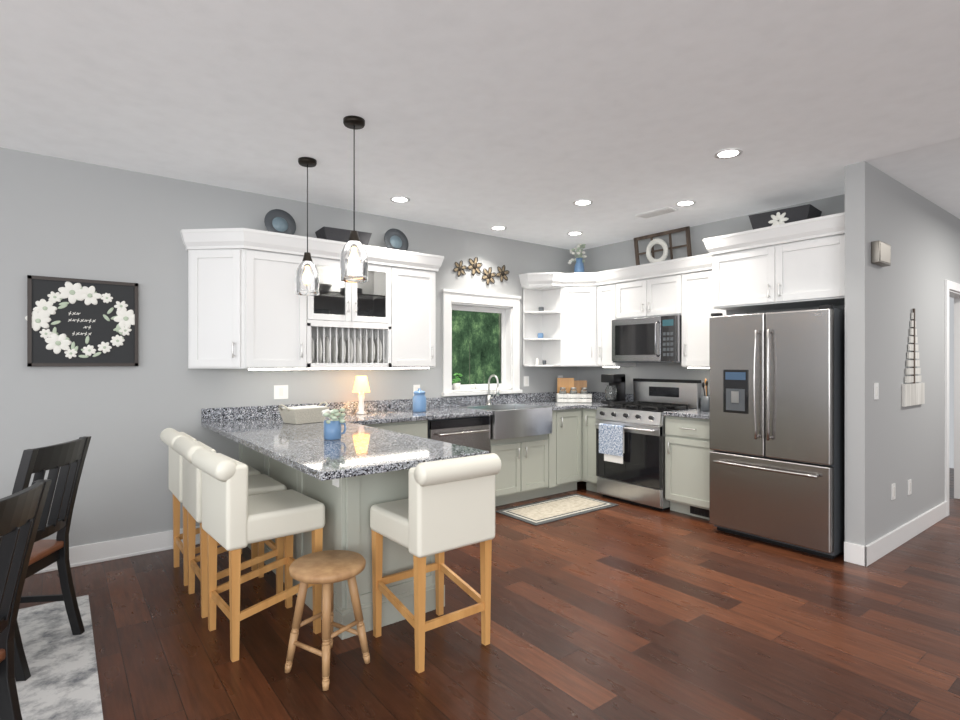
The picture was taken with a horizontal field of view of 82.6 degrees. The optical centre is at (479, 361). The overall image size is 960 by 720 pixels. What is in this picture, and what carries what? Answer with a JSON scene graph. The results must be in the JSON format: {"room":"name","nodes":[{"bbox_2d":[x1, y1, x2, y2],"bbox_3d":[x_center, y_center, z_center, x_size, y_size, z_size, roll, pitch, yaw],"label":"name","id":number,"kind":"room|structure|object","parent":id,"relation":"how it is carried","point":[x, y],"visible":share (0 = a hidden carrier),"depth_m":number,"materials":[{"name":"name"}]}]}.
{"room":"dining room and kitchen","nodes":[
{"label":"dining room and kitchen","id":0,"kind":"room"},
{"bbox_2d":[0,147,577,546],"bbox_3d":[-2.579,0.010,3.920,10.300,2.740,0.160,0,0,-37],"label":"wall","id":1,"kind":"structure","parent":0,"point":[63,218],"depth_m":3.93,"materials":[{"name":"grey paint"}]},
{"bbox_2d":[25,275,137,366],"bbox_3d":[-2.688,-0.265,3.715,0.622,0.590,0.030,0,0,-37],"label":"floral picture","id":2,"kind":"object","parent":1,"relation":"attached to","point":[77,322],"visible":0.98,"depth_m":3.70,"materials":[{"name":"grey"}]},
{"bbox_2d":[35,526,199,573],"bbox_3d":[-4.253,1.312,2.521,5.940,0.135,0.022,0,0,-37],"label":"baseboard","id":3,"kind":"structure","parent":1,"relation":"attached to","point":[86,554],"depth_m":3.83,"materials":[{"name":"white wood"}]},
{"bbox_2d":[184,228,255,369],"bbox_3d":[-1.943,-0.466,4.098,0.387,1.032,0.328,0,0,-37],"label":"upper cabinet","id":4,"kind":"object","parent":1,"relation":"attached to","point":[249,308],"depth_m":4.06,"materials":[{"name":"white wood"}]},
{"bbox_2d":[274,385,287,398],"bbox_3d":[-1.647,0.251,4.529,0.115,0.115,0.008,0,0,-37],"label":"outlet","id":5,"kind":"object","parent":1,"relation":"attached to","point":[280,391],"depth_m":4.53,"materials":[{"name":"white plastic"}]},
{"bbox_2d":[256,230,315,369],"bbox_3d":[-1.662,-0.466,4.314,0.593,1.032,0.328,0,0,-37],"label":"upper cabinet","id":6,"kind":"object","parent":1,"relation":"attached to","point":[285,320],"depth_m":4.22,"materials":[{"name":"white wood"}]},
{"bbox_2d":[264,209,295,234],"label":"plate","id":7,"kind":"object","parent":6,"relation":"on","point":[279,221],"depth_m":4.39,"materials":[{"name":"grey ceramic"}]},
{"bbox_2d":[368,248,439,367],"bbox_3d":[-0.710,-0.466,5.045,0.524,1.032,0.328,0,0,-37],"label":"upper cabinet","id":8,"kind":"object","parent":1,"relation":"attached to","point":[401,283],"depth_m":4.86,"materials":[{"name":"white wood"}]},
{"bbox_2d":[315,226,351,241],"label":"basket","id":9,"kind":"object","parent":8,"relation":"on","point":[328,233],"depth_m":4.56,"materials":[{"name":"grey wicker"}]},
{"bbox_2d":[358,231,371,244],"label":"figurine","id":10,"kind":"object","parent":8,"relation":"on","point":[364,237],"depth_m":4.68,"materials":[{"name":"grey ceramic"}]},
{"bbox_2d":[384,228,408,250],"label":"plate","id":11,"kind":"object","parent":8,"relation":"on","point":[393,238],"depth_m":5.03,"materials":[{"name":"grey ceramic"}]},
{"bbox_2d":[413,385,419,395],"bbox_3d":[-0.616,0.281,5.320,0.075,0.115,0.008,0,0,-37],"label":"outlet","id":12,"kind":"object","parent":1,"relation":"attached to","point":[415,387],"depth_m":5.31,"materials":[{"name":"white plastic"}]},
{"bbox_2d":[441,289,521,395],"bbox_3d":[0.004,-0.194,5.851,1.050,1.078,0.180,0,0,-37],"label":"window","id":13,"kind":"structure","parent":1,"relation":"in","point":[481,338],"depth_m":5.91,"materials":[{"name":"white wood"}]},
{"bbox_2d":[452,373,475,389],"bbox_3d":[-0.168,0.202,5.726,0.323,0.176,0.080,0,0,-37],"label":"plant","id":14,"kind":"object","parent":13,"relation":"on","point":[456,385],"visible":1,"depth_m":5.65,"materials":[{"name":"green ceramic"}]},
{"bbox_2d":[454,257,508,284],"bbox_3d":[0.026,-0.963,5.797,0.748,0.287,0.018,0,0,-37],"label":"flowers","id":15,"kind":"object","parent":1,"relation":"attached to","point":[502,273],"visible":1,"depth_m":5.79,"materials":[{"name":"gold metal"}]},
{"bbox_2d":[524,376,528,385],"bbox_3d":[0.526,0.221,6.197,0.075,0.115,0.008,0,0,-37],"label":"outlet","id":16,"kind":"object","parent":1,"relation":"attached to","point":[526,378],"depth_m":6.19,"materials":[{"name":"white plastic"}]},
{"bbox_2d":[0,0,959,250],"bbox_3d":[1.506,-1.366,1.635,14.000,0.012,11.600,0,0,-37],"label":"ceiling","id":17,"kind":"structure","parent":0,"point":[530,121],"depth_m":2.85,"materials":[{"name":"paint"}]},
{"bbox_2d":[295,157,318,295],"bbox_3d":[-1.163,-0.907,3.683,0.156,0.904,0.156,0,0,-37],"label":"pendant light","id":18,"kind":"object","parent":17,"relation":"hanging from","point":[307,279],"visible":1,"depth_m":3.63,"materials":[{"name":"clear glass"}]},
{"bbox_2d":[340,115,367,282],"bbox_3d":[-0.708,-0.907,3.074,0.156,0.904,0.156,0,0,-37],"label":"pendant light","id":19,"kind":"object","parent":17,"relation":"hanging from","point":[353,263],"visible":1,"depth_m":3.03,"materials":[{"name":"clear glass"}]},
{"bbox_2d":[390,196,409,202],"bbox_3d":[-0.668,-1.356,4.567,0.169,0.004,0.169,0,0,28],"label":"recessed light","id":20,"kind":"object","parent":17,"relation":"in","point":[399,199],"depth_m":4.56,"materials":[{"name":"white"}]},
{"bbox_2d":[490,226,506,229],"bbox_3d":[0.187,-1.356,5.538,0.169,0.004,0.169,0,0,44],"label":"recessed light","id":21,"kind":"object","parent":17,"relation":"in","point":[493,227],"depth_m":5.53,"materials":[{"name":"white"}]},
{"bbox_2d":[567,231,582,235],"bbox_3d":[1.003,-1.356,5.773,0.169,0.004,0.169,0,0,-44],"label":"recessed light","id":22,"kind":"object","parent":17,"relation":"in","point":[574,233],"depth_m":5.77,"materials":[{"name":"white"}]},
{"bbox_2d":[573,200,592,205],"bbox_3d":[0.877,-1.356,4.656,0.169,0.004,0.169,0,0,-44],"label":"recessed light","id":23,"kind":"object","parent":17,"relation":"in","point":[579,202],"depth_m":4.65,"materials":[{"name":"white"}]},
{"bbox_2d":[635,206,677,218],"bbox_3d":[1.602,-1.351,4.960,0.160,0.015,0.340,0,0,-37],"label":"ceiling vent","id":24,"kind":"object","parent":17,"relation":"in","point":[656,212],"visible":0.98,"depth_m":4.93,"materials":[{"name":"white metal"}]},
{"bbox_2d":[675,200,695,205],"bbox_3d":[1.757,-1.356,4.676,0.169,0.004,0.169,0,0,28],"label":"recessed light","id":25,"kind":"object","parent":17,"relation":"in","point":[687,202],"depth_m":4.68,"materials":[{"name":"white"}]},
{"bbox_2d":[714,148,742,158],"bbox_3d":[1.617,-1.356,3.560,0.169,0.004,0.169,0,0,44],"label":"recessed light","id":26,"kind":"object","parent":17,"relation":"in","point":[728,153],"depth_m":3.55,"materials":[{"name":"white"}]},
{"bbox_2d":[19,468,959,719],"bbox_3d":[1.506,1.380,1.635,14.000,0.001,11.600,0,0,-37],"label":"floor","id":27,"kind":"structure","parent":0,"point":[622,610],"depth_m":2.73,"materials":[{"name":"brown wood"}]},
{"bbox_2d":[15,595,102,719],"bbox_3d":[-2.643,1.373,1.079,3.140,0.011,2.970,0,0,-37],"label":"dining rug","id":28,"kind":"object","parent":27,"relation":"on","point":[61,682],"visible":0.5,"depth_m":2.46,"materials":[{"name":"grey carpet"}]},
{"bbox_2d":[0,479,51,719],"bbox_3d":[-1.585,0.873,1.493,0.561,0.990,0.440,0,0,-12],"label":"dining chair","id":29,"kind":"object","parent":28,"relation":"on","point":[21,513],"visible":1,"depth_m":1.66,"materials":[{"name":"black paint"}]},
{"bbox_2d":[12,436,90,680],"bbox_3d":[-2.202,0.873,2.529,0.561,0.990,0.440,0,0,-8],"label":"dining chair","id":30,"kind":"object","parent":28,"relation":"on","point":[67,459],"visible":0.67,"depth_m":2.60,"materials":[{"name":"black paint"}]},
{"bbox_2d":[160,428,260,585],"bbox_3d":[-1.794,0.911,3.640,0.534,0.937,0.452,0,0,-37],"label":"bar stool","id":31,"kind":"object","parent":27,"relation":"on","point":[169,436],"visible":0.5,"depth_m":3.51,"materials":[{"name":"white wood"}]},
{"bbox_2d":[173,436,286,617],"bbox_3d":[-1.471,0.911,3.220,0.534,0.937,0.452,0,0,-37],"label":"bar stool","id":32,"kind":"object","parent":27,"relation":"on","point":[185,448],"visible":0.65,"depth_m":3.13,"materials":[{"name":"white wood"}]},
{"bbox_2d":[239,443,258,549],"bbox_3d":[-1.443,0.936,4.205,0.590,0.888,0.768,0,0,-37],"label":"base cabinet","id":33,"kind":"object","parent":27,"relation":"on","point":[249,456],"depth_m":4.12,"materials":[{"name":"grey wood"}]},
{"bbox_2d":[191,448,324,661],"bbox_3d":[-1.127,0.911,2.788,0.534,0.937,0.452,0,0,-40],"label":"bar stool","id":34,"kind":"object","parent":27,"relation":"on","point":[236,518],"visible":1,"depth_m":2.65,"materials":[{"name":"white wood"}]},
{"bbox_2d":[259,453,290,582],"bbox_3d":[-1.057,0.936,3.702,0.590,0.888,0.800,0,0,-37],"label":"base cabinet","id":35,"kind":"object","parent":27,"relation":"on","point":[281,472],"depth_m":3.62,"materials":[{"name":"grey wood"}]},
{"bbox_2d":[284,550,369,690],"bbox_3d":[-0.687,1.144,2.473,0.336,0.477,0.336,0,0,33],"label":"round stool","id":36,"kind":"object","parent":27,"relation":"on","point":[327,569],"visible":1,"depth_m":2.43,"materials":[{"name":"brown wood"}]},
{"bbox_2d":[291,467,444,639],"bbox_3d":[-0.677,0.936,3.206,0.590,0.888,0.750,0,0,-37],"label":"base cabinet","id":37,"kind":"object","parent":27,"relation":"on","point":[348,501],"depth_m":2.86,"materials":[{"name":"grey wood"}]},
{"bbox_2d":[221,419,488,480],"bbox_3d":[-0.994,0.472,3.422,0.889,0.035,2.280,0,0,-37],"label":"countertop","id":38,"kind":"structure","parent":37,"relation":"on","point":[359,448],"depth_m":2.87,"materials":[{"name":"stone"}]},
{"bbox_2d":[321,408,345,439],"bbox_3d":[-0.861,0.363,3.225,0.152,0.181,0.157,0,0,-37],"label":"cup","id":39,"kind":"object","parent":38,"relation":"on","point":[332,428],"visible":1,"depth_m":3.18,"materials":[{"name":"blue ceramic"}]},
{"bbox_2d":[365,420,427,437],"bbox_3d":[-0.938,0.936,4.674,0.778,0.888,0.638,0,0,-37],"label":"base cabinet","id":40,"kind":"object","parent":27,"relation":"on","point":[415,428],"depth_m":4.54,"materials":[{"name":"grey wood"}]},
{"bbox_2d":[370,453,500,672],"bbox_3d":[-0.228,0.911,2.696,0.452,0.937,0.534,0,0,-38],"label":"bar stool","id":41,"kind":"object","parent":27,"relation":"on","point":[447,504],"visible":1,"depth_m":2.54,"materials":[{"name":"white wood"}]},
{"bbox_2d":[428,415,490,452],"bbox_3d":[-0.339,0.937,5.091,0.656,0.886,0.702,0,0,-37],"label":"dishwasher","id":42,"kind":"object","parent":27,"relation":"on","point":[473,432],"visible":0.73,"depth_m":4.87,"materials":[{"name":"grey metal"}]},
{"bbox_2d":[490,435,542,505],"bbox_3d":[0.203,1.050,5.550,0.760,0.660,0.638,0,0,-37],"label":"base cabinet","id":43,"kind":"object","parent":27,"relation":"on","point":[520,476],"depth_m":5.30,"materials":[{"name":"grey wood"}]},
{"bbox_2d":[495,494,618,525],"bbox_3d":[0.735,1.374,5.145,1.090,0.010,0.550,0,0,-37],"label":"area rug","id":44,"kind":"object","parent":27,"relation":"on","point":[550,510],"visible":0.96,"depth_m":5.08,"materials":[{"name":"grey fabric"}]},
{"bbox_2d":[543,408,582,495],"bbox_3d":[0.703,0.936,5.889,0.575,0.888,0.708,0,0,-37],"label":"base cabinet","id":45,"kind":"object","parent":27,"relation":"on","point":[561,458],"depth_m":5.68,"materials":[{"name":"grey wood"}]},
{"bbox_2d":[201,391,596,434],"bbox_3d":[-0.257,0.422,5.170,4.187,0.135,0.677,0,0,-37],"label":"countertop","id":46,"kind":"structure","parent":45,"relation":"on","point":[396,410],"depth_m":4.85,"materials":[{"name":"stone"}]},
{"bbox_2d":[278,402,329,423],"bbox_3d":[-1.321,0.380,4.104,0.220,0.146,0.373,0,0,41],"label":"wicker basket","id":47,"kind":"object","parent":46,"relation":"on","point":[302,414],"visible":0.98,"depth_m":4.02,"materials":[{"name":"white wicker"}]},
{"bbox_2d":[353,376,369,413],"bbox_3d":[-1.034,0.288,4.765,0.150,0.330,0.150,0,0,-37],"label":"light","id":48,"kind":"object","parent":46,"relation":"on","point":[361,386],"visible":1,"depth_m":4.73,"materials":[{"name":"white ceramic"}]},
{"bbox_2d":[413,388,425,411],"bbox_3d":[-0.551,0.346,4.972,0.124,0.215,0.124,0,0,-37],"label":"canister","id":49,"kind":"object","parent":46,"relation":"on","point":[419,400],"visible":1,"depth_m":4.92,"materials":[{"name":"blue ceramic"}]},
{"bbox_2d":[486,374,498,404],"bbox_3d":[0.150,0.291,5.733,0.098,0.324,0.196,0,0,-37],"label":"faucet","id":50,"kind":"object","parent":46,"relation":"on","point":[489,397],"visible":0.96,"depth_m":5.75,"materials":[{"name":"silver metal"}]},
{"bbox_2d":[556,378,591,402],"bbox_3d":[1.055,0.318,6.188,0.380,0.269,0.245,0,0,2],"label":"crate","id":51,"kind":"object","parent":46,"relation":"on","point":[570,390],"visible":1,"depth_m":6.14,"materials":[{"name":"wood"}]},
{"bbox_2d":[460,404,551,439],"bbox_3d":[0.265,0.583,5.470,0.740,0.264,0.592,0,0,-37],"label":"sink","id":52,"kind":"object","parent":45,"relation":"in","point":[514,420],"visible":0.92,"depth_m":5.24,"materials":[{"name":"silver metal"}]},
{"bbox_2d":[581,392,633,408],"bbox_3d":[1.407,0.422,5.898,0.661,0.135,0.195,0,0,-37],"label":"countertop","id":53,"kind":"structure","parent":45,"relation":"on","point":[596,399],"depth_m":6.07,"materials":[{"name":"stone"}]},
{"bbox_2d":[601,374,624,403],"bbox_3d":[1.451,0.293,5.953,0.210,0.319,0.170,0,0,-37],"label":"coffee maker","id":54,"kind":"object","parent":53,"relation":"on","point":[615,390],"visible":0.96,"depth_m":5.90,"materials":[{"name":"black paint"}]},
{"bbox_2d":[583,408,597,492],"bbox_3d":[1.376,0.936,5.909,0.698,0.888,0.260,0,0,-37],"label":"base cabinet","id":55,"kind":"object","parent":27,"relation":"on","point":[589,415],"depth_m":5.76,"materials":[{"name":"grey wood"}]},
{"bbox_2d":[595,378,700,510],"bbox_3d":[1.660,0.780,5.484,0.761,1.200,0.756,0,0,-37],"label":"range","id":56,"kind":"object","parent":27,"relation":"on","point":[630,452],"visible":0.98,"depth_m":5.31,"materials":[{"name":"silver metal"}]},
{"bbox_2d":[665,416,712,519],"bbox_3d":[2.112,0.936,5.008,0.628,0.888,0.546,0,0,-37],"label":"base cabinet","id":57,"kind":"object","parent":27,"relation":"on","point":[687,449],"depth_m":4.86,"materials":[{"name":"grey wood"}]},
{"bbox_2d":[663,408,708,418],"bbox_3d":[2.102,0.422,4.995,0.657,0.135,0.545,0,0,-37],"label":"countertop","id":58,"kind":"structure","parent":57,"relation":"on","point":[689,413],"depth_m":4.92,"materials":[{"name":"stone"}]},
{"bbox_2d":[701,379,708,411],"bbox_3d":[2.105,0.303,5.044,0.154,0.300,0.120,0,0,-37],"label":"utensil crock","id":59,"kind":"object","parent":58,"relation":"on","point":[704,403],"visible":0.65,"depth_m":5.01,"materials":[{"name":"grey ceramic"}]},
{"bbox_2d":[709,305,844,558],"bbox_3d":[2.443,0.492,4.339,0.913,1.775,0.886,0,0,-37],"label":"refrigerator","id":60,"kind":"object","parent":27,"relation":"on","point":[777,427],"visible":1,"depth_m":4.02,"materials":[{"name":"grey metal"}]},
{"bbox_2d":[578,194,844,395],"bbox_3d":[2.210,0.010,5.522,0.150,2.740,3.130,0,0,-37],"label":"wall","id":61,"kind":"structure","parent":0,"point":[611,256],"depth_m":5.76,"materials":[{"name":"grey paint"}]},
{"bbox_2d":[539,272,622,365],"bbox_3d":[1.160,-0.466,6.265,0.608,1.032,0.667,0,0,-37],"label":"upper cabinet","id":62,"kind":"object","parent":61,"relation":"attached to","point":[567,318],"depth_m":6.06,"materials":[{"name":"white wood"}]},
{"bbox_2d":[568,243,586,272],"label":"vase","id":63,"kind":"object","parent":62,"relation":"on","point":[579,266],"depth_m":6.27,"materials":[{"name":"blue ceramic"}]},
{"bbox_2d":[599,276,635,367],"bbox_3d":[1.468,-0.425,6.035,0.400,0.950,0.315,0,0,-37],"label":"upper cabinet","id":64,"kind":"object","parent":61,"relation":"attached to","point":[606,283],"depth_m":5.93,"materials":[{"name":"white wood"}]},
{"bbox_2d":[615,264,682,319],"bbox_3d":[1.819,-0.675,5.620,0.348,0.450,0.772,0,0,-37],"label":"upper cabinet","id":65,"kind":"object","parent":61,"relation":"attached to","point":[657,292],"depth_m":5.48,"materials":[{"name":"white wood"}]},
{"bbox_2d":[612,315,681,362],"bbox_3d":[1.765,-0.219,5.578,0.480,0.452,0.762,0,0,-37],"label":"microwave","id":66,"kind":"object","parent":65,"relation":"attached to","point":[657,339],"visible":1,"depth_m":5.41,"materials":[{"name":"silver metal"}]},
{"bbox_2d":[634,226,691,264],"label":"window frame","id":67,"kind":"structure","parent":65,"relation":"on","point":[650,247],"depth_m":5.64,"materials":[{"name":"brown wood"}]},
{"bbox_2d":[682,260,745,367],"bbox_3d":[2.190,-0.425,5.137,0.348,0.950,0.445,0,0,-37],"label":"upper cabinet","id":68,"kind":"object","parent":61,"relation":"attached to","point":[697,312],"depth_m":5.08,"materials":[{"name":"white wood"}]},
{"bbox_2d":[711,212,844,311],"bbox_3d":[2.549,-0.761,4.472,0.588,0.602,1.048,0,0,-37],"label":"upper cabinet","id":69,"kind":"object","parent":61,"relation":"attached to","point":[797,264],"depth_m":4.26,"materials":[{"name":"white wood"}]},
{"bbox_2d":[748,204,821,229],"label":"box","id":70,"kind":"object","parent":69,"relation":"on","point":[782,216],"depth_m":4.41,"materials":[{"name":"black wood"}]},
{"bbox_2d":[845,161,959,545],"bbox_3d":[4.501,0.010,5.231,4.870,2.740,0.120,0,0,-37],"label":"wall","id":71,"kind":"structure","parent":0,"point":[889,439],"depth_m":4.03,"materials":[{"name":"grey paint"}]},
{"bbox_2d":[874,383,878,399],"bbox_3d":[2.775,0.206,3.825,0.075,0.115,0.008,0,0,-37],"label":"light switch","id":72,"kind":"object","parent":71,"relation":"attached to","point":[876,385],"depth_m":3.81,"materials":[{"name":"white plastic"}]},
{"bbox_2d":[871,241,890,266],"bbox_3d":[2.804,-0.755,3.820,0.240,0.150,0.051,0,0,-37],"label":"door chime","id":73,"kind":"object","parent":71,"relation":"attached to","point":[880,253],"visible":1,"depth_m":3.76,"materials":[{"name":"beige plastic"}]},
{"bbox_2d":[891,483,895,499],"bbox_3d":[3.060,0.960,4.045,0.075,0.115,0.008,0,0,-37],"label":"outlet","id":74,"kind":"object","parent":71,"relation":"attached to","point":[893,486],"depth_m":4.03,"materials":[{"name":"white plastic"}]},
{"bbox_2d":[859,501,946,566],"bbox_3d":[3.381,1.312,4.286,1.976,0.135,0.016,0,0,-37],"label":"baseboard","id":75,"kind":"structure","parent":71,"relation":"attached to","point":[870,553],"depth_m":4.10,"materials":[{"name":"white wood"}]},
{"bbox_2d":[908,479,911,494],"bbox_3d":[3.362,0.980,4.276,0.075,0.115,0.008,0,0,-37],"label":"outlet","id":76,"kind":"object","parent":71,"relation":"attached to","point":[909,481],"depth_m":4.27,"materials":[{"name":"white plastic"}]},
{"bbox_2d":[902,308,924,406],"bbox_3d":[3.421,-0.040,4.313,0.500,0.760,0.020,0,0,-37],"label":"art","id":77,"kind":"object","parent":71,"relation":"attached to","point":[913,392],"visible":0.96,"depth_m":4.29,"materials":[{"name":"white wood"}]},
{"bbox_2d":[945,280,959,515],"bbox_3d":[4.515,0.323,5.237,0.990,2.115,0.148,0,0,-37],"label":"door frame","id":78,"kind":"structure","parent":71,"relation":"attached to","point":[950,286],"depth_m":4.99,"materials":[{"name":"white wood"}]}
]}

